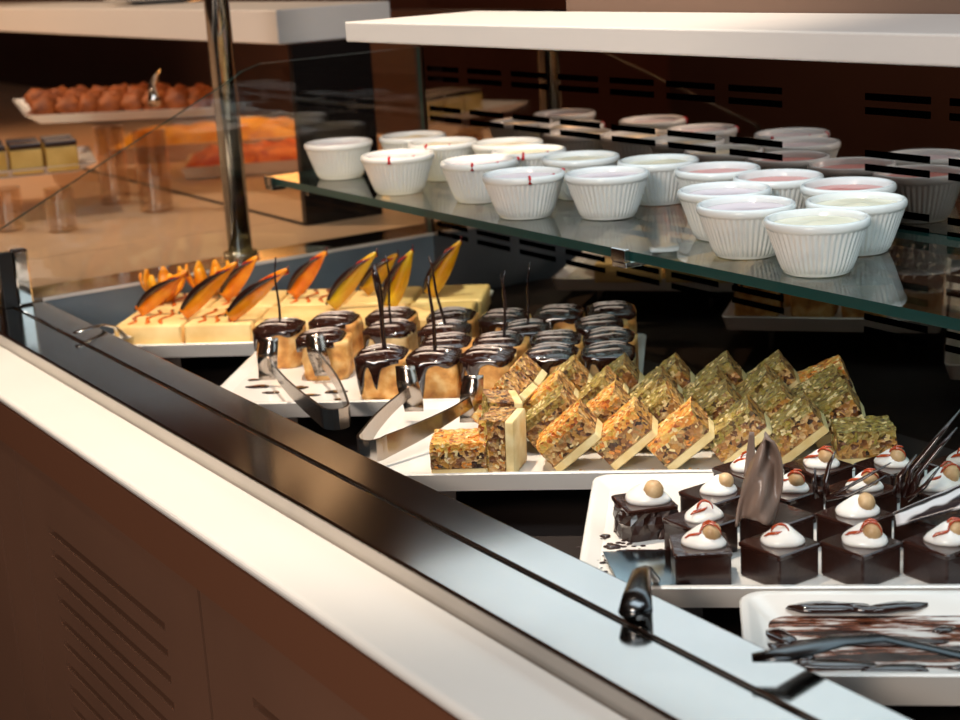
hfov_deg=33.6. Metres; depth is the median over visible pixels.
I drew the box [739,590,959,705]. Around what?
serving plate
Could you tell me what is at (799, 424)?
bar
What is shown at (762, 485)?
shard
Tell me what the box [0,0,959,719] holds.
display case
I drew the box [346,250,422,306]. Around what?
cheesecake slice
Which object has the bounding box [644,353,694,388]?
bar
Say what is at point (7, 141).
square
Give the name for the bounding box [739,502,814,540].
chocolate cake
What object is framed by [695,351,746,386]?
bar
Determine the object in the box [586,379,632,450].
bar
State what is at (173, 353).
serving plate
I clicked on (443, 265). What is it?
cheesecake slice
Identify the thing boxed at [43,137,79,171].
square
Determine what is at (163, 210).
glass vase
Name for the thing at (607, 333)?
sponge cake
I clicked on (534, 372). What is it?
bar
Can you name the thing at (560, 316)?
sponge cake
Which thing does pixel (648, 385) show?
bar
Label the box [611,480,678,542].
chocolate cake
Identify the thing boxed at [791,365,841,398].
bar
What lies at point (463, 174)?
ramekin
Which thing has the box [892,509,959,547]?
chocolate cake
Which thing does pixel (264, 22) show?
shelf
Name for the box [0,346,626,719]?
countertop
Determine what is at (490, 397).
bar
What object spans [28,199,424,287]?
countertop
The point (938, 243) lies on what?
glass shelf
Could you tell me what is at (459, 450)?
bar
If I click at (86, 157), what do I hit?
serving tray
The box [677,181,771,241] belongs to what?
ramekin
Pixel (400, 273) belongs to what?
cheesecake slice
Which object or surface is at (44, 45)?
station
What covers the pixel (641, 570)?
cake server
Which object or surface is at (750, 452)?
shard
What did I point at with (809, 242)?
ramekin
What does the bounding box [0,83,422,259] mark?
countertop
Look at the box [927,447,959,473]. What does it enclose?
chocolate cake
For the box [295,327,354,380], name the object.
sponge cake
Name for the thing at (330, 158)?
ramekin
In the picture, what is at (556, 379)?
bar
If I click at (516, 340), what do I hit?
sponge cake
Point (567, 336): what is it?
sponge cake
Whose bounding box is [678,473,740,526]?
chocolate cake
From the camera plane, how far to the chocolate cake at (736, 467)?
1.18 m
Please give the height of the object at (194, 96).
0.042 m
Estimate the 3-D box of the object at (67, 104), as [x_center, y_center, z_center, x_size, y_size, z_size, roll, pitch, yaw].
[-0.682,-0.420,2.643,0.058,0.042,0.046,2,16,20]
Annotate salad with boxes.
[186,138,296,166]
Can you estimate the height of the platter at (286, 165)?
0.020 m
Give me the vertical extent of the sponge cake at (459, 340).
0.047 m
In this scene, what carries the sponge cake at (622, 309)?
on the serving plate at (244, 382)
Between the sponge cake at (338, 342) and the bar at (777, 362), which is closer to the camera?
the bar at (777, 362)
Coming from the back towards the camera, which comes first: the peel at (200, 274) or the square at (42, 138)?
the square at (42, 138)
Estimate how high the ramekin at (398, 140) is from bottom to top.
0.044 m
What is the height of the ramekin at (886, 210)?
0.044 m
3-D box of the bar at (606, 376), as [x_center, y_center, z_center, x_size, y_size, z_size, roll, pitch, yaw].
[0.102,0.034,1.371,0.052,0.052,0.042,-1,15,8]
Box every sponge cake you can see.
[252,257,305,368]
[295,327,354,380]
[308,310,363,355]
[354,264,410,399]
[362,255,417,350]
[365,306,419,339]
[406,276,461,398]
[417,256,471,347]
[420,332,475,352]
[426,306,479,336]
[459,344,516,389]
[472,271,529,359]
[478,273,530,333]
[501,262,551,336]
[525,342,580,376]
[529,329,582,349]
[533,304,584,331]
[574,314,629,335]
[581,340,635,376]
[582,326,638,366]
[586,301,636,332]
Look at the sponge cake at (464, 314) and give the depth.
1.64 m
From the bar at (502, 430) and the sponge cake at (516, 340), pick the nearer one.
the bar at (502, 430)
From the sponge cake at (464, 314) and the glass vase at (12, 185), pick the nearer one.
the sponge cake at (464, 314)
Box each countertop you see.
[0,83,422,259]
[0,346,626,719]
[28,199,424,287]
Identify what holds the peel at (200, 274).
on the cheesecake slice at (177, 302)
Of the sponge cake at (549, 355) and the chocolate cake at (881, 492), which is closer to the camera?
the chocolate cake at (881, 492)
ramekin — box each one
[304,137,371,179]
[360,148,433,195]
[379,130,445,149]
[408,137,477,181]
[440,154,519,203]
[472,137,543,154]
[482,166,564,219]
[491,144,565,166]
[541,150,619,200]
[564,166,648,220]
[617,154,698,205]
[675,161,760,187]
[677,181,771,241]
[696,195,795,259]
[733,169,823,208]
[763,208,870,277]
[800,176,896,201]
[805,191,907,256]
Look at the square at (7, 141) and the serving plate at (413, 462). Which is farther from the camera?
the square at (7, 141)
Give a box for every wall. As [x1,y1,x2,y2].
[0,0,427,8]
[428,0,565,9]
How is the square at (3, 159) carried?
on the serving tray at (86, 157)
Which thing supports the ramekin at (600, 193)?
on the display case
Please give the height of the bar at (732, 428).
0.051 m
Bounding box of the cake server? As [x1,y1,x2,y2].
[603,550,690,620]
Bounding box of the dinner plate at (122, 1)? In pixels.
[104,0,195,3]
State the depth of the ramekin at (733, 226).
1.32 m
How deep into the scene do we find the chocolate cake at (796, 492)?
1.12 m
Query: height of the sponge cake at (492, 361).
0.047 m
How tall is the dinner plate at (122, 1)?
0.012 m
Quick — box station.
[0,1,557,287]
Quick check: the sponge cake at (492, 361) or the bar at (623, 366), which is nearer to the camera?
the bar at (623, 366)
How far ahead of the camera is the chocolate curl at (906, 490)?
1.09 m
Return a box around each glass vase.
[0,185,25,232]
[43,185,77,232]
[93,124,130,204]
[131,128,173,212]
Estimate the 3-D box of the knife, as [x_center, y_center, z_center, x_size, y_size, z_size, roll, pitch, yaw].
[0.223,0.158,0.844,0.175,0.041,0.036,-7,15,-13]
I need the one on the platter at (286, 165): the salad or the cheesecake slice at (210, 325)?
the salad
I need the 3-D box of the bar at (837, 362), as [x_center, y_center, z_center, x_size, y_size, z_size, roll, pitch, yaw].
[0.299,0.021,1.389,0.053,0.045,0.042,-1,15,8]
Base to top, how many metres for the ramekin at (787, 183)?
0.044 m
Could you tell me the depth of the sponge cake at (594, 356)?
1.46 m
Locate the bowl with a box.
[119,335,132,340]
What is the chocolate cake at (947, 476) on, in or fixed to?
on the serving plate at (599, 536)
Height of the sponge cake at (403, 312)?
0.047 m
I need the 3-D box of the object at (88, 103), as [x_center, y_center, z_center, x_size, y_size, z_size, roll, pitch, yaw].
[-0.645,-0.423,2.639,0.052,0.041,0.052,-14,18,-35]
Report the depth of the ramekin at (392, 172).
1.77 m
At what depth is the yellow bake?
3.06 m
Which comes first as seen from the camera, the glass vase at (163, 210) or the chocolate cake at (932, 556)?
the chocolate cake at (932, 556)
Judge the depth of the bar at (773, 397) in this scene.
1.29 m
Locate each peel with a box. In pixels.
[139,266,185,302]
[184,259,229,294]
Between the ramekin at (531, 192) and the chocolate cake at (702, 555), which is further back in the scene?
the ramekin at (531, 192)
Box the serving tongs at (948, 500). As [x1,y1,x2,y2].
[893,484,959,526]
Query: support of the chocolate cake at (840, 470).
on the serving plate at (599, 536)
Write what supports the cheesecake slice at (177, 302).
on the serving plate at (173, 353)
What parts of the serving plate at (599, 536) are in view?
riser leg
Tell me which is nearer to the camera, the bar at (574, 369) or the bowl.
the bar at (574, 369)
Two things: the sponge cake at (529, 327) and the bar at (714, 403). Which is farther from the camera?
the sponge cake at (529, 327)
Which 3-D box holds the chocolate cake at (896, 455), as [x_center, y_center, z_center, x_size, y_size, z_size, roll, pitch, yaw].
[0.303,0.081,1.176,0.038,0.039,0.038,-13,18,-33]
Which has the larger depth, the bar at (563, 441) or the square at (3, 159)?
the square at (3, 159)
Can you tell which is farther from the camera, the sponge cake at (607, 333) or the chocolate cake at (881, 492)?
the sponge cake at (607, 333)
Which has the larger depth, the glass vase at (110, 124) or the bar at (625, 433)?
the glass vase at (110, 124)
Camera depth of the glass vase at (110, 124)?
2.54 m
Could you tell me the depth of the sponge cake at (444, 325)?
1.59 m
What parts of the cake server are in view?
handle, blade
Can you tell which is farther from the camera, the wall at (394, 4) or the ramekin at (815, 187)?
the wall at (394, 4)
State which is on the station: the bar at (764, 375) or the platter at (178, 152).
the platter at (178, 152)
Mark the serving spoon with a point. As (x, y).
(123, 335)
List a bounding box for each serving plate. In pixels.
[113,289,492,367]
[220,333,645,423]
[373,400,854,500]
[576,470,959,618]
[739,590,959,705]
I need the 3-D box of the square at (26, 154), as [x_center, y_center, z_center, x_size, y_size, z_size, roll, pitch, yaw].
[-0.697,-0.310,2.442,0.048,0.046,0.044,-8,15,-17]
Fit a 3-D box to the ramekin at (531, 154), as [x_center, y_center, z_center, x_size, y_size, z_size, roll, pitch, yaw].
[0.055,-0.213,1.763,0.083,0.046,0.083,-17,20,-41]
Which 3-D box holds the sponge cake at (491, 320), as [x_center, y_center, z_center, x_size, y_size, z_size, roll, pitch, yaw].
[0.026,-0.047,1.633,0.053,0.085,0.049,0,15,13]
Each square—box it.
[0,143,7,176]
[5,137,36,169]
[8,140,43,175]
[40,134,71,166]
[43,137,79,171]
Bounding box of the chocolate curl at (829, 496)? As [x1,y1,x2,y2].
[811,451,890,500]
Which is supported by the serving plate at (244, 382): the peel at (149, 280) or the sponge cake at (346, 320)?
the sponge cake at (346, 320)
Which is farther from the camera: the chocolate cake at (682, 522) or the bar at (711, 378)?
the bar at (711, 378)
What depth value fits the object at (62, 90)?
2.81 m
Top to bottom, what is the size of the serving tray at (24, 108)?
0.016 m
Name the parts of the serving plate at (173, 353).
riser leg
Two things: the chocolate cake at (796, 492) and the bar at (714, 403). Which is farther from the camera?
the bar at (714, 403)
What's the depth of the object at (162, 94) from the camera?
2.61 m
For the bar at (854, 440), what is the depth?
1.24 m
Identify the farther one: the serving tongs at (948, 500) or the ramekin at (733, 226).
the ramekin at (733, 226)
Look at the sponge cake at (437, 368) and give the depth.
1.48 m
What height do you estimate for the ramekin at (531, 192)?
0.046 m
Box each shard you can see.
[735,432,783,526]
[743,432,754,476]
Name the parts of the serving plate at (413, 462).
riser leg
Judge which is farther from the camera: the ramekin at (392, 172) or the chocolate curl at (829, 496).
the ramekin at (392, 172)
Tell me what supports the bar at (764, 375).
on the serving plate at (413, 462)
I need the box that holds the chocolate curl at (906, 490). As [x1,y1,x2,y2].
[892,409,959,501]
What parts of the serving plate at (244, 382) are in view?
riser leg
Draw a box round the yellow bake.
[113,116,294,148]
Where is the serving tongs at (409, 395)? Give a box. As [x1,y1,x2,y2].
[356,366,483,461]
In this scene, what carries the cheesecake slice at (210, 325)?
on the serving plate at (173, 353)
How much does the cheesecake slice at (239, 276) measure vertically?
0.080 m
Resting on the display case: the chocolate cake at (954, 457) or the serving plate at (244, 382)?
the serving plate at (244, 382)
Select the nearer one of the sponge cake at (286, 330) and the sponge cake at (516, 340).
the sponge cake at (516, 340)
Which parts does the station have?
panel, dark panel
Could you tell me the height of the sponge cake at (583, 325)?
0.047 m
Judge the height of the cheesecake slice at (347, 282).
0.091 m
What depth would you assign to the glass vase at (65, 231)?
2.31 m
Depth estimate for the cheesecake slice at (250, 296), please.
1.75 m
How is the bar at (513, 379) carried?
on the serving plate at (413, 462)
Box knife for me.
[751,633,959,661]
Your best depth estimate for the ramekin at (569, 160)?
1.67 m
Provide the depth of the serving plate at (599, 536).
1.08 m
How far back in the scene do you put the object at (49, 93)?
2.72 m
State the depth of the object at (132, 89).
2.70 m
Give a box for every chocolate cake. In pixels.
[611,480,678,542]
[662,499,737,551]
[669,520,732,584]
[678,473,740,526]
[712,450,755,487]
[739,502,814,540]
[739,522,819,584]
[779,469,823,522]
[783,445,853,503]
[815,492,893,546]
[819,518,901,583]
[825,468,896,520]
[853,445,924,502]
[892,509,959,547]
[900,461,959,508]
[901,517,959,583]
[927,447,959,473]
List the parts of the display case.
panel, glass clamp post, panel, louvred panel, glass panel, trim, louvred panel, rail, rail, corner post, mirror panel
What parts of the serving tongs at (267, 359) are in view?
gripping blade, arm, gripping blade, arm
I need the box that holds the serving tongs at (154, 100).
[148,69,160,107]
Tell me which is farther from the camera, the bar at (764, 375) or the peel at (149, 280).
the peel at (149, 280)
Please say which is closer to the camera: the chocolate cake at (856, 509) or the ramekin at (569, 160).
the chocolate cake at (856, 509)
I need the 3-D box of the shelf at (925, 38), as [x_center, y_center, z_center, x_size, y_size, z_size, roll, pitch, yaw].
[0.441,-0.168,0.852,0.155,0.020,1.880,-12,17,-31]
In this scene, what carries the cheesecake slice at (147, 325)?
on the serving plate at (173, 353)
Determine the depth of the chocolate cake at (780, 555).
1.03 m
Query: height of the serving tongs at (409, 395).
0.046 m
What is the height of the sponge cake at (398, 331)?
0.115 m
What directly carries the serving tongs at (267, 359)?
on the serving plate at (244, 382)
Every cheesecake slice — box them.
[114,269,201,343]
[154,293,221,310]
[178,259,269,342]
[210,252,288,309]
[224,266,337,330]
[280,247,355,308]
[325,248,407,328]
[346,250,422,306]
[382,245,478,327]
[416,236,490,315]
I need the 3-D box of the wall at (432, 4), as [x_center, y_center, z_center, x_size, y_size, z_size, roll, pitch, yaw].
[2.468,-1.321,3.776,0.100,2.900,10.200,-12,17,-31]
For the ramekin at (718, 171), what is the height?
0.044 m
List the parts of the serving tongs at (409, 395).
arm, gripping blade, arm, gripping blade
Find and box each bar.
[429,428,487,472]
[471,366,537,424]
[479,406,526,471]
[481,389,522,416]
[509,353,546,385]
[523,370,578,412]
[526,382,577,446]
[535,398,602,470]
[544,355,592,390]
[578,365,628,403]
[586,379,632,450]
[592,397,657,469]
[607,353,643,391]
[628,366,682,400]
[641,379,686,450]
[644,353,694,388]
[648,397,714,468]
[683,364,735,401]
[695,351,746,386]
[695,379,740,449]
[707,393,771,463]
[736,362,780,397]
[746,350,799,389]
[753,377,794,446]
[769,391,828,463]
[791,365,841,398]
[797,355,855,392]
[811,379,865,447]
[830,415,898,463]
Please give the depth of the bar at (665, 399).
1.30 m
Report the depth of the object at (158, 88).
2.70 m
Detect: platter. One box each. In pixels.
[108,135,295,165]
[181,153,297,178]
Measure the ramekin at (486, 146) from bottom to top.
0.044 m
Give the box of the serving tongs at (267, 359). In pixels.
[257,334,350,429]
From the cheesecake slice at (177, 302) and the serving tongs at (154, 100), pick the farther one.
the serving tongs at (154, 100)
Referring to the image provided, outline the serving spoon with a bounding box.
[73,323,132,340]
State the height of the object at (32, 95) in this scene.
0.042 m
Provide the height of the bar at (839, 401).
0.048 m
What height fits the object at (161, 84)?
0.042 m
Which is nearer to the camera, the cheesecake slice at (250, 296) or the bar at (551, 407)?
the bar at (551, 407)
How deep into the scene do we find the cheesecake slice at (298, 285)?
1.85 m
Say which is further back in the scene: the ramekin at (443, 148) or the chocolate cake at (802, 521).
the ramekin at (443, 148)
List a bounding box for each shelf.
[0,1,389,44]
[273,170,959,330]
[345,11,959,66]
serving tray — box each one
[0,146,96,178]
[12,99,214,123]
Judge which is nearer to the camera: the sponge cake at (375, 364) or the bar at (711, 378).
the bar at (711, 378)

